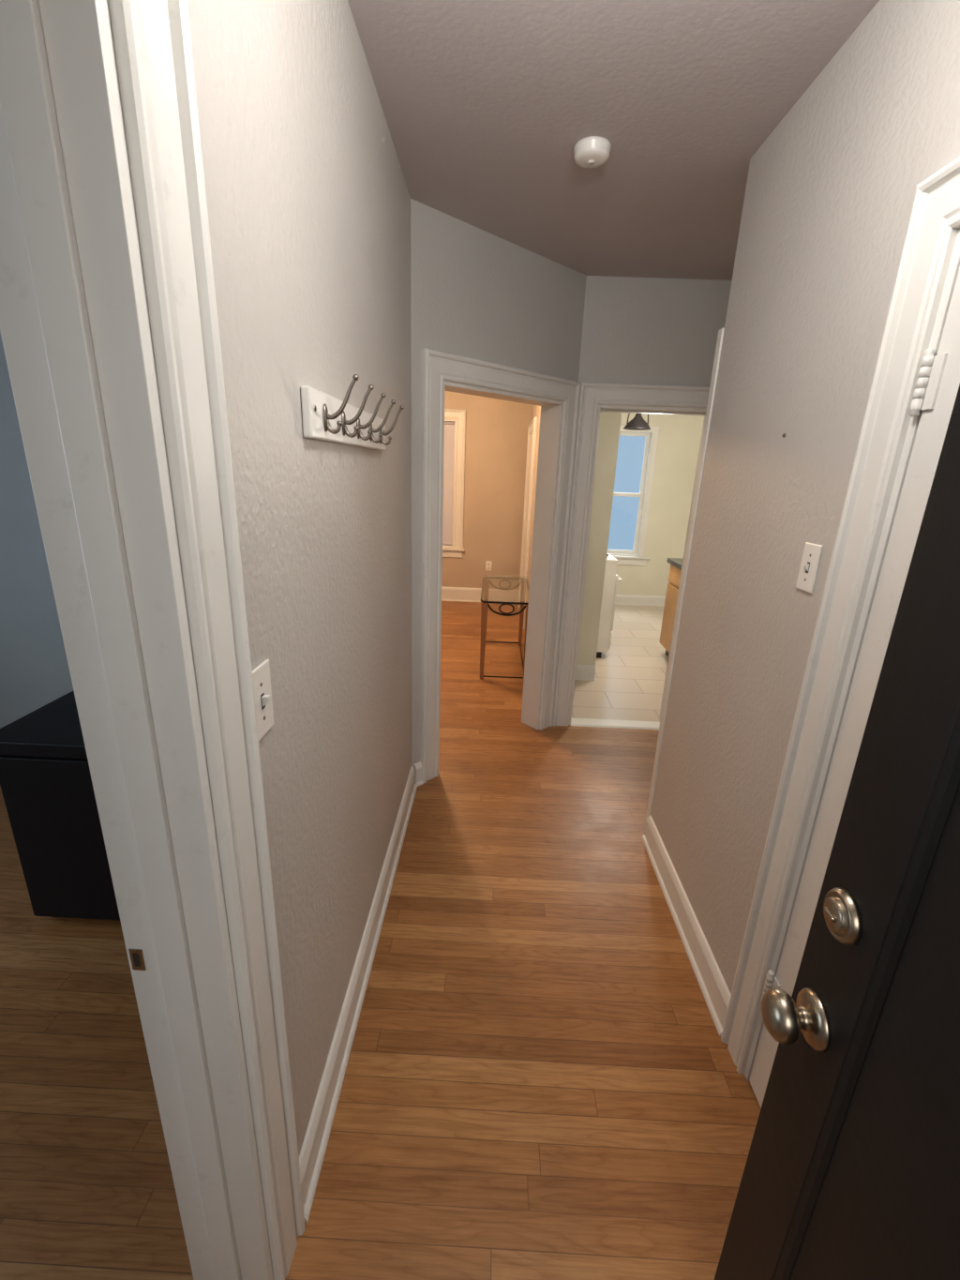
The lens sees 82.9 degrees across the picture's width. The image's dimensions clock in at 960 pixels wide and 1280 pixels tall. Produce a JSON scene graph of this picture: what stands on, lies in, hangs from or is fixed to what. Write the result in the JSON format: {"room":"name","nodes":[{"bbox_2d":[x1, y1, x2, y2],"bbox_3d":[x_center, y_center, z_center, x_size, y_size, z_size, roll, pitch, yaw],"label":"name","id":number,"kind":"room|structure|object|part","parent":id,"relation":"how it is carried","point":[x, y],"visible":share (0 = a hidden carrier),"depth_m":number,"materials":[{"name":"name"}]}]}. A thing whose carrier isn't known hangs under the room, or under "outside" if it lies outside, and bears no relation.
{"room":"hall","nodes":[
{"label":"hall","id":0,"kind":"room"},
{"bbox_2d":[0,331,73,728],"bbox_3d":[-1.841,-0.555,2.578,2.784,2.580,0.140,2,17,1],"label":"wall","id":1,"kind":"structure","parent":0,"point":[35,672],"depth_m":2.62,"materials":[{"name":"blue paint"}]},
{"bbox_2d":[106,0,411,1278],"bbox_3d":[-0.424,-0.042,1.117,0.140,2.580,2.850,2,17,1],"label":"wall","id":2,"kind":"structure","parent":0,"point":[308,199],"depth_m":1.14,"materials":[{"name":"paint"}]},
{"bbox_2d":[0,0,273,1279],"bbox_3d":[-0.460,0.444,0.415,0.148,2.071,0.780,2,17,1],"label":"trim","id":3,"kind":"structure","parent":2,"relation":"attached to","point":[75,328],"depth_m":0.63,"materials":[{"name":"white wood"}]},
{"bbox_2d":[128,948,146,970],"bbox_3d":[-0.514,0.479,0.815,0.020,0.040,0.002,2,17,1],"label":"strike plate","id":4,"kind":"object","parent":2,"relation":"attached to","point":[137,958],"visible":1,"depth_m":0.81,"materials":[{"name":"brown metal"}]},
{"bbox_2d":[108,0,305,1279],"bbox_3d":[-0.371,0.396,0.397,0.028,2.181,1.000,2,17,1],"label":"trim","id":5,"kind":"structure","parent":2,"relation":"attached to","point":[152,38],"depth_m":0.68,"materials":[{"name":"white wood"}]},
{"bbox_2d":[252,659,274,741],"bbox_3d":[-0.355,0.101,0.896,0.016,0.122,0.080,2,17,1],"label":"light switch","id":6,"kind":"object","parent":2,"relation":"attached to","point":[261,674],"visible":0.79,"depth_m":0.90,"materials":[{"name":"white plastic"}]},
{"bbox_2d":[301,374,404,450],"bbox_3d":[-0.281,-0.554,1.366,0.091,0.126,0.720,2,17,1],"label":"coat rack","id":7,"kind":"object","parent":2,"relation":"attached to","point":[326,417],"visible":1,"depth_m":1.21,"materials":[{"name":"wood"}]},
{"bbox_2d":[299,766,417,1221],"bbox_3d":[-0.367,0.968,2.010,0.029,0.122,1.733,2,17,1],"label":"baseboard","id":8,"kind":"structure","parent":2,"relation":"attached to","point":[311,1156],"depth_m":1.56,"materials":[{"name":"white wood"}]},
{"bbox_2d":[0,601,760,1279],"bbox_3d":[-0.338,0.836,2.736,5.900,0.060,9.300,2,17,1],"label":"floor","id":9,"kind":"structure","parent":0,"point":[541,1082],"depth_m":1.54,"materials":[{"name":"brown wood"}]},
{"bbox_2d":[0,691,120,920],"bbox_3d":[-1.137,0.567,2.172,0.880,0.735,0.824,2,17,1],"label":"base cabinet","id":10,"kind":"object","parent":9,"relation":"on","point":[46,784],"visible":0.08,"depth_m":1.80,"materials":[{"name":"laminate"}]},
{"bbox_2d":[480,576,529,680],"bbox_3d":[0.209,-0.136,4.690,0.408,0.660,1.006,2,17,1],"label":"glass console table","id":11,"kind":"object","parent":9,"relation":"on","point":[485,604],"visible":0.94,"depth_m":4.32,"materials":[{"name":"black metal"}]},
{"bbox_2d":[596,552,622,658],"bbox_3d":[0.959,-0.479,5.104,0.595,1.120,0.720,2,17,1],"label":"stove","id":12,"kind":"object","parent":9,"relation":"on","point":[611,579],"visible":0.18,"depth_m":4.79,"materials":[{"name":"white metal"}]},
{"bbox_2d":[571,717,660,729],"bbox_3d":[0.916,0.559,3.651,0.624,0.010,0.125,2,17,1],"label":"threshold","id":13,"kind":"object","parent":9,"relation":"on","point":[579,722],"depth_m":3.63,"materials":[{"name":"metal"}]},
{"bbox_2d":[659,557,682,657],"bbox_3d":[1.965,-0.147,4.370,0.640,1.000,1.300,2,17,1],"label":"base cabinet","id":14,"kind":"object","parent":9,"relation":"on","point":[676,564],"visible":0.15,"depth_m":4.80,"materials":[{"name":"brown wood"}]},
{"bbox_2d":[666,557,682,570],"bbox_3d":[1.980,-0.557,4.241,0.640,0.140,1.300,2,17,1],"label":"countertop","id":15,"kind":"structure","parent":14,"relation":"on","point":[676,562],"depth_m":4.71,"materials":[{"name":"stone"}]},
{"bbox_2d":[441,391,531,591],"bbox_3d":[-1.279,-1.792,6.576,3.660,2.580,0.140,2,17,1],"label":"wall","id":16,"kind":"structure","parent":0,"point":[496,444],"depth_m":6.46,"materials":[{"name":"beige paint"}]},
{"bbox_2d":[442,421,454,545],"bbox_3d":[-0.673,-1.865,6.531,0.725,1.430,0.096,2,17,1],"label":"window","id":17,"kind":"structure","parent":16,"relation":"in","point":[449,427],"depth_m":6.48,"materials":[{"name":"fabric"}]},
{"bbox_3d":[-0.673,-1.870,6.546,0.725,1.430,0.065,2,17,1],"label":"sash","id":18,"kind":"part","parent":17,"relation":"part of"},
{"bbox_2d":[442,408,466,557],"bbox_3d":[-0.674,-1.854,6.501,1.025,1.687,0.170,2,17,1],"label":"frame","id":19,"kind":"object","parent":16,"relation":"attached to","point":[459,416],"visible":0.43,"depth_m":6.43,"materials":[{"name":"white wood"}]},
{"bbox_2d":[441,586,518,602],"bbox_3d":[-1.234,-0.617,6.854,3.440,0.175,0.029,2,17,1],"label":"baseboard","id":20,"kind":"structure","parent":16,"relation":"attached to","point":[448,594],"depth_m":6.83,"materials":[{"name":"white wood"}]},
{"bbox_2d":[485,560,491,570],"bbox_3d":[0.108,-0.918,6.729,0.070,0.115,0.007,2,17,1],"label":"wall outlet","id":21,"kind":"object","parent":16,"relation":"attached to","point":[488,563],"visible":1,"depth_m":6.73,"materials":[{"name":"white plastic"}]},
{"bbox_2d":[410,198,587,766],"bbox_3d":[0.051,-0.585,2.897,1.131,2.580,0.140,-14,24,-41],"label":"wall","id":22,"kind":"structure","parent":0,"point":[476,293],"depth_m":2.46,"materials":[{"name":"paint"}]},
{"bbox_2d":[413,761,423,786],"bbox_3d":[-0.321,0.704,2.856,0.045,0.122,0.029,-14,24,-41],"label":"baseboard","id":23,"kind":"structure","parent":22,"relation":"attached to","point":[418,767],"depth_m":2.85,"materials":[{"name":"white wood"}]},
{"bbox_2d":[421,347,580,783],"bbox_3d":[0.119,-0.327,2.933,1.069,2.072,0.028,-14,24,-41],"label":"trim","id":24,"kind":"structure","parent":22,"relation":"attached to","point":[438,367],"depth_m":2.71,"materials":[{"name":"white wood"}]},
{"bbox_2d":[437,380,563,773],"bbox_3d":[0.059,-0.297,3.008,0.857,1.966,0.146,-14,24,-41],"label":"trim","id":25,"kind":"structure","parent":22,"relation":"attached to","point":[551,410],"depth_m":3.17,"materials":[{"name":"white wood"}]},
{"bbox_2d":[524,404,541,632],"bbox_3d":[0.544,-1.206,4.931,0.090,2.580,3.520,2,17,1],"label":"wall","id":26,"kind":"structure","parent":0,"point":[535,412],"depth_m":5.20,"materials":[{"name":"beige paint"}]},
{"bbox_2d":[518,417,537,629],"bbox_3d":[0.505,-1.259,5.917,0.030,2.087,0.984,2,17,1],"label":"door","id":27,"kind":"structure","parent":26,"relation":"in","point":[532,432],"depth_m":5.78,"materials":[{"name":"white wood"}]},
{"bbox_2d":[576,411,621,665],"bbox_3d":[0.798,-1.236,5.056,0.409,2.580,3.570,2,17,1],"label":"wall","id":28,"kind":"structure","parent":0,"point":[609,425],"depth_m":4.07,"materials":[{"name":"beige paint"}]},
{"bbox_2d":[575,664,595,680],"bbox_3d":[0.780,0.261,4.394,0.297,0.122,0.029,2,17,1],"label":"baseboard","id":29,"kind":"structure","parent":28,"relation":"attached to","point":[585,672],"depth_m":4.39,"materials":[{"name":"white wood"}]},
{"bbox_2d":[347,0,879,280],"bbox_3d":[-0.244,-1.681,1.945,5.900,0.060,9.300,2,17,1],"label":"ceiling","id":30,"kind":"structure","parent":0,"point":[486,104],"depth_m":1.53,"materials":[{"name":"paint"}]},
{"bbox_2d":[573,135,611,168],"bbox_3d":[0.354,-1.534,1.720,0.116,0.042,0.116,2,17,1],"label":"smoke detector","id":31,"kind":"object","parent":30,"relation":"attached to","point":[592,151],"visible":1,"depth_m":1.69,"materials":[{"name":"white plastic"}]},
{"bbox_2d":[623,412,650,430],"bbox_3d":[1.363,-2.105,4.593,0.236,0.605,0.236,2,17,1],"label":"pendant lamp","id":32,"kind":"object","parent":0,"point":[638,423],"visible":0.62,"depth_m":4.62,"materials":[{"name":"black metal"}]},
{"bbox_2d":[578,275,731,386],"bbox_3d":[1.025,-0.669,3.281,1.025,2.580,0.140,2,17,1],"label":"wall","id":33,"kind":"structure","parent":0,"point":[636,330],"depth_m":2.90,"materials":[{"name":"paint"}]},
{"bbox_2d":[552,381,709,726],"bbox_3d":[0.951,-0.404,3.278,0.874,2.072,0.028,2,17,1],"label":"trim","id":34,"kind":"structure","parent":33,"relation":"attached to","point":[592,395],"depth_m":3.13,"materials":[{"name":"white wood"}]},
{"bbox_2d":[615,412,704,596],"bbox_3d":[1.758,-1.718,6.704,2.070,2.580,0.120,2,17,1],"label":"wall","id":35,"kind":"structure","parent":0,"point":[679,435],"depth_m":6.63,"materials":[{"name":"beige paint"}]},
{"bbox_2d":[607,432,650,554],"bbox_3d":[1.762,-1.792,6.704,0.490,1.440,0.065,2,17,1],"label":"window","id":36,"kind":"structure","parent":35,"relation":"in","point":[647,435],"depth_m":6.67,"materials":[{"name":"white wood"}]},
{"bbox_2d":[609,424,659,565],"bbox_3d":[1.759,-1.751,6.667,0.790,1.645,0.170,2,17,1],"label":"frame","id":37,"kind":"object","parent":35,"relation":"attached to","point":[638,559],"visible":0.51,"depth_m":6.64,"materials":[{"name":"white wood"}]},
{"bbox_2d":[615,594,665,606],"bbox_3d":[1.662,-0.528,7.002,1.950,0.125,0.029,2,17,1],"label":"baseboard","id":38,"kind":"structure","parent":35,"relation":"attached to","point":[621,599],"depth_m":6.99,"materials":[{"name":"white wood"}]},
{"bbox_2d":[650,0,959,993],"bbox_3d":[0.860,0.064,0.934,0.150,2.580,2.514,2,17,1],"label":"wall","id":39,"kind":"structure","parent":0,"point":[830,192],"depth_m":1.47,"materials":[{"name":"paint"}]},
{"bbox_2d":[644,327,724,832],"bbox_3d":[0.862,-0.093,2.231,0.108,2.100,0.050,2,17,1],"label":"trim","id":40,"kind":"structure","parent":39,"relation":"attached to","point":[720,336],"depth_m":2.15,"materials":[{"name":"white wood"}]},
{"bbox_2d":[641,815,731,1036],"bbox_3d":[0.750,0.995,2.058,0.029,0.122,0.924,2,17,1],"label":"baseboard","id":41,"kind":"structure","parent":39,"relation":"attached to","point":[716,994],"depth_m":1.93,"materials":[{"name":"white wood"}]},
{"bbox_2d":[796,542,823,593],"bbox_3d":[0.793,-0.176,1.320,0.016,0.115,0.070,2,17,1],"label":"light switch","id":42,"kind":"object","parent":39,"relation":"attached to","point":[812,552],"visible":1,"depth_m":1.31,"materials":[{"name":"white plastic"}]},
{"bbox_2d":[721,156,959,1081],"bbox_3d":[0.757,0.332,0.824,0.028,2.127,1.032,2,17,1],"label":"trim","id":43,"kind":"structure","parent":39,"relation":"attached to","point":[934,221],"depth_m":1.15,"materials":[{"name":"white wood"}]},
{"bbox_2d":[749,267,959,1108],"bbox_3d":[0.778,0.387,0.851,0.054,1.988,0.796,2,17,1],"label":"door slab","id":44,"kind":"structure","parent":39,"relation":"in","point":[933,425],"depth_m":1.08,"materials":[{"name":"white wood"}]},
{"bbox_3d":[0.748,0.906,1.406,0.020,0.113,0.048,2,17,1],"label":"hinge","id":45,"kind":"part","parent":44,"relation":"part of","materials":[{"name":"white metal"}]},
{"bbox_3d":[0.799,-0.462,0.976,0.020,0.113,0.048,2,17,1],"label":"hinge","id":46,"kind":"part","parent":44,"relation":"part of","materials":[{"name":"white metal"}]},
{"bbox_3d":[0.171,0.429,-0.311,1.450,2.580,0.120,2,17,1],"label":"wall","id":47,"kind":"structure","parent":0,"visible":0},
{"bbox_2d":[713,383,959,1279],"bbox_3d":[0.390,0.537,0.269,0.044,2.018,0.875,3,17,4],"label":"door slab","id":48,"kind":"structure","parent":47,"relation":"in","point":[851,1171],"depth_m":0.54,"materials":[{"name":"black paint"}]},
{"bbox_2d":[761,987,830,1053],"bbox_3d":[0.428,0.453,0.645,0.173,0.068,0.068,2,17,1],"label":"door knob","id":49,"kind":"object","parent":48,"relation":"attached to","point":[784,1019],"depth_m":0.63,"materials":[{"name":"silver metal"}]},
{"bbox_2d":[823,887,862,946],"bbox_3d":[0.395,0.305,0.602,0.019,0.058,0.058,3,17,4],"label":"deadbolt","id":50,"kind":"object","parent":48,"relation":"attached to","point":[842,914],"visible":1,"depth_m":0.59,"materials":[{"name":"silver metal"}]}
]}

